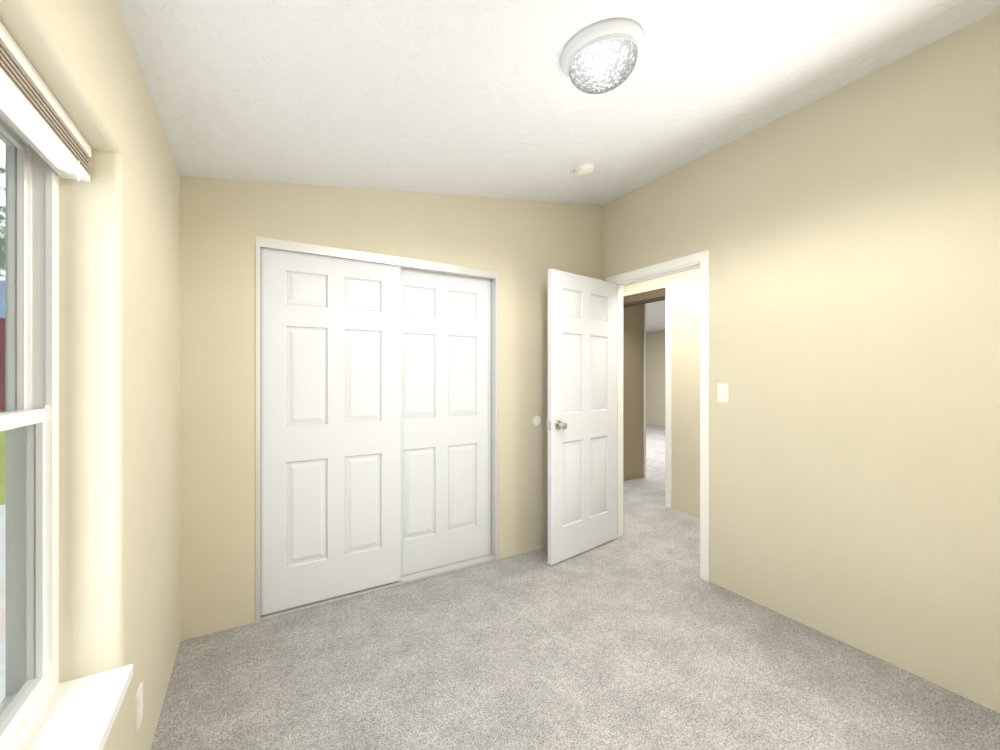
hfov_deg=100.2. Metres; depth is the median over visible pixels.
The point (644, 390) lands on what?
trim
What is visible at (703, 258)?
door frame
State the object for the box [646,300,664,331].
ceiling
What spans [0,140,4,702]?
backdrop
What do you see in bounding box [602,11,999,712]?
wall
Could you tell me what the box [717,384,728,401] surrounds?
light switch
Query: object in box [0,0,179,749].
wall
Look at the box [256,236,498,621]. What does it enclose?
door frame
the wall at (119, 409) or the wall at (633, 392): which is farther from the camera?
the wall at (633, 392)
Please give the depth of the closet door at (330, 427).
2.42 m
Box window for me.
[0,116,58,749]
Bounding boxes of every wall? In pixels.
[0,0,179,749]
[180,176,601,640]
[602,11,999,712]
[623,268,699,516]
[623,304,643,480]
[646,330,664,425]
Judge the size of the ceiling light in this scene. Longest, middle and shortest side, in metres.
0.304 x 0.304 x 0.131 m
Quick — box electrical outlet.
[135,682,142,733]
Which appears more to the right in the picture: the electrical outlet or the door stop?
the door stop
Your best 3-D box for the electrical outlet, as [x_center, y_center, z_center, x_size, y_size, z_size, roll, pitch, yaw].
[-1.128,1.040,1.309,0.009,0.114,0.070,0,0,-30]
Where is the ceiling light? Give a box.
[560,18,644,93]
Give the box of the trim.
[644,304,645,477]
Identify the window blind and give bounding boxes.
[0,21,90,181]
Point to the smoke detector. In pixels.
(584, 169)
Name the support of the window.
in the wall at (119, 409)
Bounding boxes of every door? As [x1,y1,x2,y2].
[260,247,400,615]
[401,268,491,576]
[546,269,616,564]
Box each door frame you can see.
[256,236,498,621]
[606,250,709,581]
[623,286,671,507]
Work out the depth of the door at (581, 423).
3.07 m
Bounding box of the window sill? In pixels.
[17,664,132,749]
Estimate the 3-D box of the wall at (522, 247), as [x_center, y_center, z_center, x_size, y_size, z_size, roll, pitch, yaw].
[-0.342,-0.165,2.840,2.914,2.950,0.110,0,0,-30]
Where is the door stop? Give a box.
[533,416,540,425]
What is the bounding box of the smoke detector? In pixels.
[575,163,594,175]
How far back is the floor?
1.84 m
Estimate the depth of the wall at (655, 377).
10.88 m
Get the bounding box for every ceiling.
[115,0,999,204]
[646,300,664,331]
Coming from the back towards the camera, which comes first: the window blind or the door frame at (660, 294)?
the door frame at (660, 294)
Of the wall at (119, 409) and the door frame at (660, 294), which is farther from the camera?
the door frame at (660, 294)
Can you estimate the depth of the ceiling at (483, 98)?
1.68 m
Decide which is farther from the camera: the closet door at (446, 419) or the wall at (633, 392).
the wall at (633, 392)
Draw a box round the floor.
[150,424,999,749]
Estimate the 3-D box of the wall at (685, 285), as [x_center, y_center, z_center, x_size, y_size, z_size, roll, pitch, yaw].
[0.949,0.010,5.507,0.110,2.600,9.460,0,0,-30]
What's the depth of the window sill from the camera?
1.00 m

